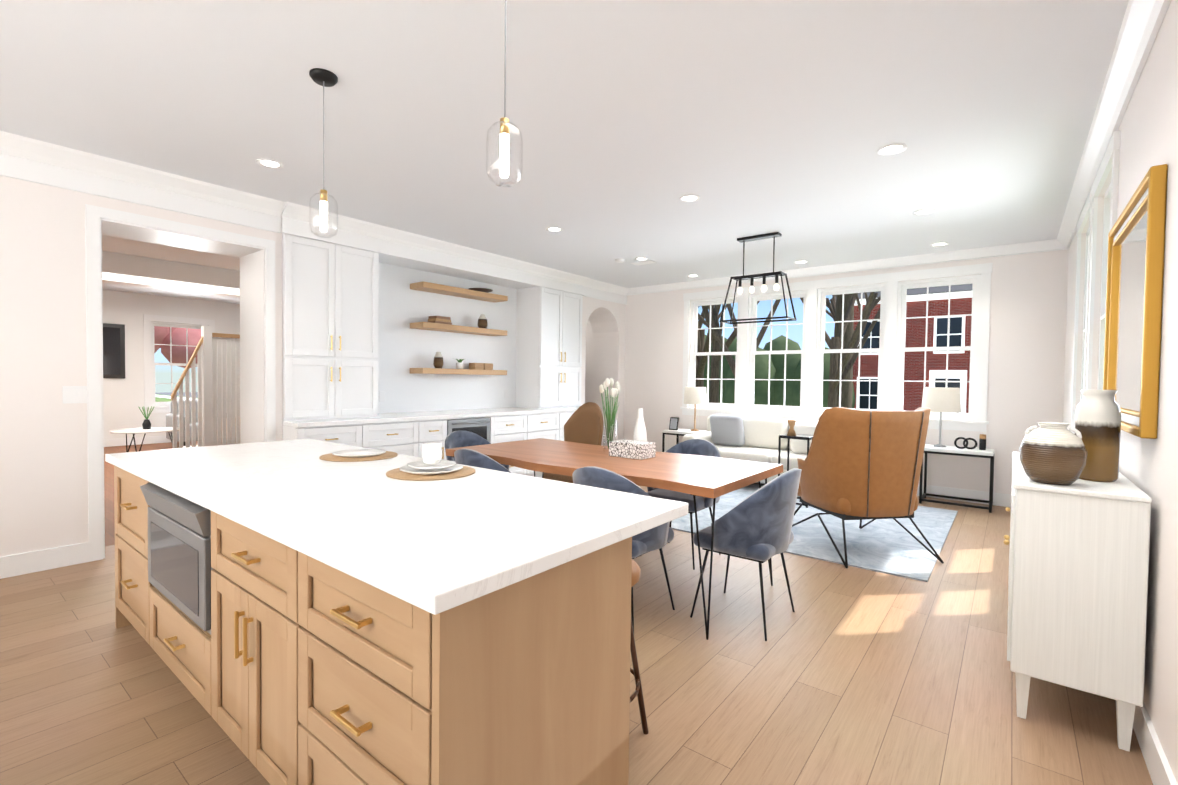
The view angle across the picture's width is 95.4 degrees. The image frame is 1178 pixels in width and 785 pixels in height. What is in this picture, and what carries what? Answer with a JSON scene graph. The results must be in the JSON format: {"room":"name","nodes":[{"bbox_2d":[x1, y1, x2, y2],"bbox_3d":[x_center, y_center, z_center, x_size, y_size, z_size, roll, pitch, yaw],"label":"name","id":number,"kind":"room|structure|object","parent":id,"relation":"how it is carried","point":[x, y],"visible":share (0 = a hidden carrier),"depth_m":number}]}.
{"room":"open-plan kitchen","nodes":[
{"label":"open-plan kitchen","id":0,"kind":"room"},
{"bbox_2d":[102,251,239,438],"bbox_3d":[-6.226,-0.327,6.665,0.330,2.855,8.750,2,2,38],"label":"wall","id":1,"kind":"structure","parent":0,"point":[123,400],"depth_m":6.95},
{"bbox_2d":[103,323,124,377],"bbox_3d":[-8.955,-0.755,9.531,0.033,1.000,1.070,2,2,38],"label":"framed picture","id":2,"kind":"object","parent":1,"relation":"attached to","point":[113,350],"visible":0.29,"depth_m":9.82},
{"bbox_2d":[143,314,214,412],"bbox_3d":[-8.149,-0.552,10.669,0.200,1.880,1.190,2,2,38],"label":"window","id":3,"kind":"structure","parent":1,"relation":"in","point":[149,371],"depth_m":10.36},
{"bbox_2d":[0,175,625,556],"bbox_3d":[-2.784,-0.248,5.200,0.550,2.855,10.220,2,2,38],"label":"wall","id":4,"kind":"structure","parent":0,"point":[43,455],"depth_m":3.75},
{"bbox_2d":[0,542,88,578],"bbox_3d":[-4.655,1.155,2.433,0.016,0.140,3.525,2,2,38],"label":"baseboard","id":5,"kind":"structure","parent":4,"relation":"attached to","point":[51,558],"depth_m":3.63},
{"bbox_2d":[62,386,86,403],"bbox_3d":[-3.572,0.015,3.762,0.009,0.120,0.180,2,2,38],"label":"switch plate","id":6,"kind":"object","parent":4,"relation":"attached to","point":[74,394],"visible":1,"depth_m":3.74},
{"bbox_2d":[85,204,275,561],"bbox_3d":[-3.381,-0.071,4.438,0.568,2.525,1.230,2,2,38],"label":"door frame","id":7,"kind":"structure","parent":4,"relation":"attached to","point":[256,255],"depth_m":4.39},
{"bbox_2d":[0,131,631,304],"bbox_3d":[-2.492,-1.541,4.950,0.152,0.250,10.220,2,2,38],"label":"crown molding","id":8,"kind":"structure","parent":4,"relation":"attached to","point":[50,164],"depth_m":4.49},
{"bbox_2d":[379,391,384,401],"bbox_3d":[-2.339,0.045,6.051,0.006,0.120,0.070,2,2,38],"label":"electrical outlet plate","id":9,"kind":"object","parent":4,"relation":"attached to","point":[381,396],"depth_m":6.05},
{"bbox_2d":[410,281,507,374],"bbox_3d":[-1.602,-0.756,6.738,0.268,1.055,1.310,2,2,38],"label":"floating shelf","id":10,"kind":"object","parent":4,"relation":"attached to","point":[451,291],"visible":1,"depth_m":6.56},
{"bbox_2d":[433,352,442,367],"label":"decor","id":11,"kind":"object","parent":10,"relation":"on","point":[438,360],"depth_m":6.42},
{"bbox_2d":[428,316,451,324],"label":"decor","id":12,"kind":"object","parent":10,"relation":"on","point":[433,319],"depth_m":6.40},
{"bbox_2d":[456,359,467,368],"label":"decor","id":13,"kind":"object","parent":10,"relation":"on","point":[459,365],"depth_m":6.68},
{"bbox_2d":[469,288,492,292],"bbox_3d":[-1.409,-1.310,6.953,0.320,0.045,0.320,2,2,38],"label":"bowl","id":14,"kind":"object","parent":10,"relation":"on","point":[483,290],"visible":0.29,"depth_m":6.85},
{"bbox_2d":[469,363,492,369],"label":"decor","id":15,"kind":"object","parent":10,"relation":"on","point":[481,366],"depth_m":6.92},
{"bbox_2d":[478,314,487,327],"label":"decor","id":16,"kind":"object","parent":10,"relation":"on","point":[482,321],"depth_m":6.93},
{"bbox_2d":[0,0,1128,303],"bbox_3d":[-3.557,-1.746,5.630,13.690,0.100,10.770,2,2,38],"label":"ceiling","id":17,"kind":"structure","parent":0,"point":[634,120],"depth_m":3.06},
{"bbox_2d":[256,159,283,168],"bbox_3d":[-2.274,-1.632,3.815,0.184,0.006,0.168,2,2,38],"label":"recessed light","id":18,"kind":"object","parent":17,"relation":"in","point":[268,163],"depth_m":3.82},
{"bbox_2d":[309,68,337,237],"bbox_3d":[-1.340,-1.191,2.705,0.132,0.808,0.132,2,2,38],"label":"pendant light","id":19,"kind":"object","parent":17,"relation":"hanging from","point":[323,77],"visible":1,"depth_m":2.69},
{"bbox_2d":[486,0,522,186],"bbox_3d":[-0.303,-1.159,1.937,0.132,0.808,0.132,2,2,38],"label":"pendant light","id":20,"kind":"object","parent":17,"relation":"hanging from","point":[504,131],"visible":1,"depth_m":1.93},
{"bbox_2d":[546,227,562,231],"bbox_3d":[-0.345,-1.646,5.398,0.171,0.006,0.179,2,2,38],"label":"recessed light","id":21,"kind":"object","parent":17,"relation":"in","point":[552,229],"depth_m":5.41},
{"bbox_2d":[615,259,623,262],"bbox_3d":[0.385,-1.658,6.740,0.120,0.030,0.120,2,2,38],"label":"smoke detector","id":22,"kind":"object","parent":17,"relation":"attached to","point":[619,260],"visible":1,"depth_m":6.71},
{"bbox_2d":[635,257,647,260],"bbox_3d":[0.657,-1.665,6.665,0.161,0.006,0.183,2,2,38],"label":"recessed light","id":23,"kind":"object","parent":17,"relation":"in","point":[639,258],"depth_m":6.66},
{"bbox_2d":[631,260,656,265],"bbox_3d":[0.705,-1.669,6.902,0.300,0.008,0.150,2,2,38],"label":"ceiling vent","id":24,"kind":"object","parent":17,"relation":"in","point":[643,262],"visible":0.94,"depth_m":6.88},
{"bbox_2d":[679,195,699,201],"bbox_3d":[0.832,-1.608,4.428,0.170,0.006,0.175,2,2,38],"label":"recessed light","id":25,"kind":"object","parent":17,"relation":"in","point":[686,198],"depth_m":4.44},
{"bbox_2d":[719,232,796,323],"bbox_3d":[1.762,-1.184,5.582,0.720,0.886,0.283,2,2,38],"label":"linear chandelier","id":26,"kind":"object","parent":17,"relation":"hanging from","point":[764,276],"visible":1,"depth_m":5.55},
{"bbox_2d":[794,260,807,263],"bbox_3d":[2.665,-1.641,6.733,0.156,0.006,0.187,2,2,38],"label":"recessed light","id":27,"kind":"object","parent":17,"relation":"in","point":[802,261],"depth_m":6.76},
{"bbox_2d":[877,143,906,154],"bbox_3d":[1.953,-1.569,3.452,0.166,0.006,0.183,2,2,38],"label":"recessed light","id":28,"kind":"object","parent":17,"relation":"in","point":[893,149],"depth_m":3.46},
{"bbox_2d":[913,209,935,214],"bbox_3d":[2.944,-1.588,4.704,0.167,0.006,0.181,2,2,38],"label":"recessed light","id":29,"kind":"object","parent":17,"relation":"in","point":[924,211],"depth_m":4.71},
{"bbox_2d":[930,242,948,246],"bbox_3d":[3.789,-1.604,5.791,0.163,0.006,0.192,2,2,38],"label":"recessed light","id":30,"kind":"object","parent":17,"relation":"in","point":[940,243],"depth_m":5.81},
{"bbox_2d":[0,441,1152,784],"bbox_3d":[-3.594,1.208,5.702,13.690,0.100,10.770,2,2,38],"label":"floor","id":31,"kind":"structure","parent":0,"point":[848,675],"depth_m":2.33},
{"bbox_2d":[104,436,170,446],"bbox_3d":[-9.378,0.932,9.080,0.016,0.140,8.600,2,2,38],"label":"baseboard","id":32,"kind":"structure","parent":31,"relation":"on","point":[151,439],"depth_m":10.12},
{"bbox_2d":[110,427,178,451],"bbox_3d":[-7.288,0.821,8.829,0.900,0.433,0.900,2,2,38],"label":"coffee table","id":33,"kind":"object","parent":31,"relation":"on","point":[134,431],"visible":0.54,"depth_m":8.64},
{"bbox_2d":[139,406,153,428],"bbox_3d":[-7.284,0.418,8.816,0.208,0.372,0.195,2,2,38],"label":"decor","id":34,"kind":"object","parent":33,"relation":"on","point":[146,424],"visible":1,"depth_m":8.79},
{"bbox_2d":[166,400,197,445],"bbox_3d":[-7.391,0.575,10.181,0.750,0.850,0.900,2,2,38],"label":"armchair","id":35,"kind":"object","parent":31,"relation":"on","point":[169,420],"visible":0.29,"depth_m":9.89},
{"bbox_2d":[171,326,239,448],"bbox_3d":[-4.900,0.126,7.345,0.950,1.950,1.550,2,2,38],"label":"balustrade","id":36,"kind":"object","parent":31,"relation":"on","point":[218,423],"visible":0.31,"depth_m":6.76},
{"bbox_2d":[283,421,369,448],"bbox_3d":[-2.616,0.739,5.141,0.731,0.890,0.664,2,2,38],"label":"base cabinet","id":37,"kind":"object","parent":31,"relation":"on","point":[358,434],"depth_m":4.92},
{"bbox_2d":[282,233,381,424],"bbox_3d":[-2.622,-0.595,5.280,0.482,1.687,0.905,2,2,38],"label":"tall cabinet","id":38,"kind":"object","parent":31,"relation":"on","point":[330,295],"depth_m":5.09},
{"bbox_2d":[105,459,631,784],"bbox_3d":[-1.201,0.834,2.214,2.800,0.880,0.735,2,2,38],"label":"kitchen island","id":39,"kind":"object","parent":31,"relation":"on","point":[296,612],"depth_m":1.43},
{"bbox_2d":[105,439,688,618],"bbox_3d":[-1.094,0.372,2.330,2.850,0.040,1.040,2,2,38],"label":"island countertop","id":40,"kind":"structure","parent":39,"relation":"on","point":[447,545],"depth_m":1.69},
{"bbox_2d":[319,451,397,461],"bbox_3d":[-1.213,0.334,2.831,0.380,0.006,0.380,2,2,38],"label":"placemat","id":41,"kind":"object","parent":40,"relation":"on","point":[335,458],"visible":0.67,"depth_m":2.74},
{"bbox_2d":[332,449,385,457],"bbox_3d":[-1.213,0.323,2.831,0.260,0.016,0.260,2,2,38],"label":"plate","id":42,"kind":"object","parent":41,"relation":"on","point":[353,453],"visible":1,"depth_m":2.85},
{"bbox_2d":[386,466,474,480],"bbox_3d":[-0.697,0.352,2.372,0.380,0.006,0.380,2,2,38],"label":"placemat","id":43,"kind":"object","parent":40,"relation":"on","point":[398,474],"visible":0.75,"depth_m":2.27},
{"bbox_2d":[370,417,425,457],"bbox_3d":[-2.237,0.732,5.620,0.731,0.890,0.684,2,2,38],"label":"base cabinet","id":44,"kind":"object","parent":31,"relation":"on","point":[400,437],"depth_m":5.44},
{"bbox_2d":[286,405,579,424],"bbox_3d":[-1.507,0.254,6.518,0.738,0.040,4.210,2,2,38],"label":"countertop","id":45,"kind":"structure","parent":44,"relation":"on","point":[467,412],"depth_m":5.91},
{"bbox_2d":[426,417,449,459],"bbox_3d":[-1.972,0.727,5.955,0.731,0.890,0.427,2,2,38],"label":"base cabinet","id":46,"kind":"object","parent":31,"relation":"on","point":[437,428],"depth_m":5.81},
{"bbox_2d":[450,413,493,443],"bbox_3d":[-1.670,0.721,6.337,0.731,0.890,0.681,2,2,38],"label":"base cabinet","id":47,"kind":"object","parent":31,"relation":"on","point":[483,427],"depth_m":6.21},
{"bbox_2d":[445,430,508,469],"bbox_3d":[-0.969,0.780,4.628,0.522,0.876,0.569,2,2,38],"label":"chair","id":48,"kind":"object","parent":31,"relation":"on","point":[458,439],"visible":0.12,"depth_m":4.75},
{"bbox_2d":[454,448,510,472],"bbox_3d":[-0.669,0.806,3.733,0.569,0.876,0.522,2,2,38],"label":"dining chair","id":49,"kind":"object","parent":31,"relation":"on","point":[468,457],"visible":0.06,"depth_m":3.48},
{"bbox_2d":[494,413,533,476],"bbox_3d":[-1.246,0.714,6.874,0.731,0.890,0.687,2,2,38],"label":"base cabinet","id":50,"kind":"object","parent":31,"relation":"on","point":[508,427],"depth_m":6.70},
{"bbox_2d":[534,413,561,477],"bbox_3d":[-0.880,0.707,7.336,0.731,0.890,0.620,2,2,38],"label":"base cabinet","id":51,"kind":"object","parent":31,"relation":"on","point":[546,425],"depth_m":7.19},
{"bbox_2d":[514,286,582,408],"bbox_3d":[-0.572,-0.633,7.873,0.482,1.687,0.905,2,2,38],"label":"tall cabinet","id":52,"kind":"object","parent":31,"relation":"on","point":[548,321],"depth_m":7.60},
{"bbox_2d":[562,409,576,440],"bbox_3d":[-0.469,0.699,7.856,0.731,0.890,0.834,2,2,38],"label":"base cabinet","id":53,"kind":"object","parent":31,"relation":"on","point":[566,413],"depth_m":7.45},
{"bbox_2d":[543,402,602,482],"bbox_3d":[-0.122,0.657,5.064,0.485,1.124,0.488,2,2,38],"label":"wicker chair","id":54,"kind":"object","parent":31,"relation":"on","point":[584,424],"visible":0.31,"depth_m":5.21},
{"bbox_2d":[446,438,782,639],"bbox_3d":[0.083,0.851,3.799,2.200,0.800,1.086,2,2,38],"label":"dining table","id":55,"kind":"object","parent":31,"relation":"on","point":[704,476],"visible":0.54,"depth_m":3.41},
{"bbox_2d":[599,378,620,448],"bbox_3d":[0.161,0.167,4.071,0.163,0.554,0.169,2,2,38],"label":"flowers","id":56,"kind":"object","parent":55,"relation":"on","point":[610,418],"visible":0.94,"depth_m":4.05},
{"bbox_2d":[609,439,655,459],"bbox_3d":[0.305,0.401,3.787,0.280,0.104,0.180,2,2,38],"label":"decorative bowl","id":57,"kind":"object","parent":55,"relation":"on","point":[633,449],"visible":0.98,"depth_m":3.71},
{"bbox_2d":[633,408,646,441],"bbox_3d":[0.382,0.284,3.992,0.120,0.330,0.120,2,2,38],"label":"vase","id":58,"kind":"object","parent":55,"relation":"on","point":[640,433],"visible":0.71,"depth_m":3.96},
{"bbox_2d":[572,466,674,631],"bbox_3d":[0.170,0.833,3.069,0.569,0.876,0.522,2,2,38],"label":"dining chair","id":59,"kind":"object","parent":31,"relation":"on","point":[659,537],"visible":0.31,"depth_m":2.86},
{"bbox_2d":[630,559,648,734],"bbox_3d":[0.002,0.965,2.007,0.383,0.662,0.384,2,2,38],"label":"bar stool","id":60,"kind":"object","parent":31,"relation":"on","point":[634,671],"visible":0.17,"depth_m":2.02},
{"bbox_2d":[646,439,720,569],"bbox_3d":[0.731,0.814,4.133,0.569,0.876,0.522,2,2,38],"label":"dining chair","id":61,"kind":"object","parent":31,"relation":"on","point":[699,447],"visible":0.4,"depth_m":4.10},
{"bbox_2d":[662,428,706,451],"bbox_3d":[1.447,0.865,7.984,0.550,0.600,0.450,2,2,38],"label":"side table","id":62,"kind":"object","parent":31,"relation":"on","point":[680,432],"visible":0.38,"depth_m":7.94},
{"bbox_2d":[669,417,678,429],"bbox_3d":[1.274,0.468,8.032,0.140,0.189,0.055,2,2,38],"label":"photo frame","id":63,"kind":"object","parent":62,"relation":"on","point":[674,422],"visible":1,"depth_m":8.02},
{"bbox_2d":[684,387,706,430],"bbox_3d":[1.568,0.242,7.911,0.340,0.650,0.340,2,2,38],"label":"table lamp","id":64,"kind":"object","parent":62,"relation":"on","point":[695,395],"visible":1,"depth_m":7.78},
{"bbox_2d":[690,468,801,640],"bbox_3d":[0.921,0.843,3.050,0.522,0.876,0.569,2,2,38],"label":"chair","id":65,"kind":"object","parent":31,"relation":"on","point":[755,526],"visible":0.98,"depth_m":2.83},
{"bbox_2d":[683,414,817,483],"bbox_3d":[2.468,0.762,6.812,2.400,0.890,0.950,2,2,38],"label":"sofa","id":66,"kind":"object","parent":31,"relation":"on","point":[746,438],"visible":0.33,"depth_m":7.04},
{"bbox_2d":[669,484,957,581],"bbox_3d":[2.059,1.230,5.427,2.600,0.012,2.550,2,2,38],"label":"rug","id":67,"kind":"object","parent":31,"relation":"on","point":[890,546],"visible":0.36,"depth_m":4.64},
{"bbox_2d":[778,434,812,507],"bbox_3d":[2.291,0.848,5.882,0.320,0.760,0.320,2,2,38],"label":"side table","id":68,"kind":"object","parent":67,"relation":"on","point":[807,437],"visible":0.29,"depth_m":5.83},
{"bbox_2d":[787,420,796,434],"bbox_3d":[2.225,0.381,5.876,0.100,0.170,0.100,2,2,38],"label":"figurine","id":69,"kind":"object","parent":68,"relation":"on","point":[791,423],"visible":1,"depth_m":5.85},
{"bbox_2d":[792,407,943,567],"bbox_3d":[2.183,0.683,4.377,0.860,1.160,0.942,0,1,-10],"label":"leather armchair","id":70,"kind":"object","parent":67,"relation":"on","point":[855,464],"visible":0.96,"depth_m":3.99},
{"bbox_2d":[919,444,993,512],"bbox_3d":[4.083,0.934,5.951,0.650,0.630,0.410,2,2,38],"label":"console table","id":71,"kind":"object","parent":31,"relation":"on","point":[956,451],"visible":0.92,"depth_m":5.87},
{"bbox_2d":[922,387,960,446],"bbox_3d":[3.971,0.279,6.049,0.380,0.670,0.380,2,2,38],"label":"table lamp","id":72,"kind":"object","parent":71,"relation":"on","point":[940,399],"visible":0.98,"depth_m":5.91},
{"bbox_2d":[954,434,985,449],"bbox_3d":[4.176,0.538,5.872,0.286,0.173,0.090,2,2,38],"label":"figurine","id":73,"kind":"object","parent":71,"relation":"on","point":[982,441],"visible":0.98,"depth_m":5.83},
{"bbox_2d":[1003,452,1151,751],"bbox_3d":[2.226,0.834,2.542,0.412,0.950,1.304,2,2,38],"label":"sideboard","id":74,"kind":"object","parent":31,"relation":"on","point":[1078,579],"visible":1,"depth_m":2.02},
{"bbox_2d":[1019,422,1087,484],"bbox_3d":[1.864,0.243,2.156,0.210,0.240,0.210,2,2,38],"label":"vase","id":75,"kind":"object","parent":74,"relation":"on","point":[1053,453],"visible":1,"depth_m":2.10},
{"bbox_2d":[1075,390,1120,481],"bbox_3d":[2.119,0.176,2.234,0.140,0.375,0.140,2,2,38],"label":"vase","id":76,"kind":"object","parent":74,"relation":"on","point":[1098,419],"visible":0.98,"depth_m":2.18},
{"bbox_2d":[585,249,1068,493],"bbox_3d":[2.150,-0.252,7.909,7.290,2.855,0.150,2,2,38],"label":"wall","id":77,"kind":"structure","parent":0,"point":[1027,333],"depth_m":5.96},
{"bbox_2d":[680,263,992,431],"bbox_3d":[2.999,-0.546,7.198,3.850,1.880,0.205,2,2,38],"label":"window","id":78,"kind":"structure","parent":77,"relation":"in","point":[891,350],"depth_m":6.98},
{"bbox_2d":[632,239,1055,294],"bbox_3d":[2.775,-1.605,7.233,5.280,0.100,0.100,2,2,38],"label":"crown molding","id":79,"kind":"structure","parent":77,"relation":"attached to","point":[1045,245],"depth_m":6.57},
{"bbox_2d":[917,484,1010,506],"bbox_3d":[2.744,1.127,7.353,5.520,0.140,0.016,2,2,38],"label":"baseboard","id":80,"kind":"structure","parent":77,"relation":"attached to","point":[999,499],"depth_m":6.10},
{"bbox_2d":[1063,0,1177,783],"bbox_3d":[1.878,-0.101,1.611,0.100,2.855,10.370,2,2,38],"label":"wall","id":81,"kind":"structure","parent":0,"point":[1148,127],"depth_m":1.95},
{"bbox_2d":[1071,210,1082,433],"bbox_3d":[3.885,-0.491,4.174,0.150,1.880,1.050,2,2,38],"label":"window","id":82,"kind":"structure","parent":81,"relation":"in","point":[1079,229],"depth_m":4.53},
{"bbox_2d":[1075,130,1120,401],"bbox_3d":[3.190,-0.478,3.296,0.150,1.880,1.050,2,2,38],"label":"window","id":83,"kind":"structure","parent":81,"relation":"in","point":[1110,160],"depth_m":3.62},
{"bbox_2d":[1052,0,1170,250],"bbox_3d":[1.770,-1.479,1.581,0.102,0.100,10.220,2,2,38],"label":"crown molding","id":84,"kind":"structure","parent":81,"relation":"attached to","point":[1143,19],"depth_m":2.67},
{"bbox_2d":[1103,164,1167,438],"bbox_3d":[2.409,-0.336,2.392,0.045,1.000,1.100,2,2,38],"label":"mirror","id":85,"kind":"object","parent":81,"relation":"attached to","point":[1134,297],"visible":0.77,"depth_m":2.21},
{"bbox_2d":[1133,702,1177,784],"bbox_3d":[1.769,1.256,1.621,0.016,0.140,10.220,2,2,38],"label":"baseboard","id":86,"kind":"structure","parent":81,"relation":"attached to","point":[1144,730],"depth_m":1.85},
{"label":"outside","id":87,"kind":"structure","parent":0,"visible":0},
{"bbox_2d":[155,392,197,401],"bbox_3d":[15.406,2.038,19.523,160.000,0.240,130.000,2,2,38],"label":"ground","id":88,"kind":"structure","parent":87,"point":[163,397],"depth_m":52.29},
{"bbox_2d":[154,326,200,367],"bbox_3d":[-12.582,-0.412,13.902,3.780,4.309,4.035,2,2,38],"label":"blossom tree","id":89,"kind":"object","parent":88,"relation":"on","point":[162,335],"visible":0.12,"depth_m":13.80},
{"bbox_2d":[695,292,880,407],"bbox_3d":[6.013,-3.170,23.779,30.567,14.172,28.232,2,2,38],"label":"trees","id":90,"kind":"object","parent":88,"relation":"on","point":[831,364],"depth_m":13.32},
{"bbox_2d":[831,284,972,412],"bbox_3d":[18.785,-2.865,30.294,7.300,9.200,11.600,2,2,38],"label":"house","id":91,"kind":"structure","parent":88,"relation":"on","point":[959,331],"depth_m":26.19}
]}

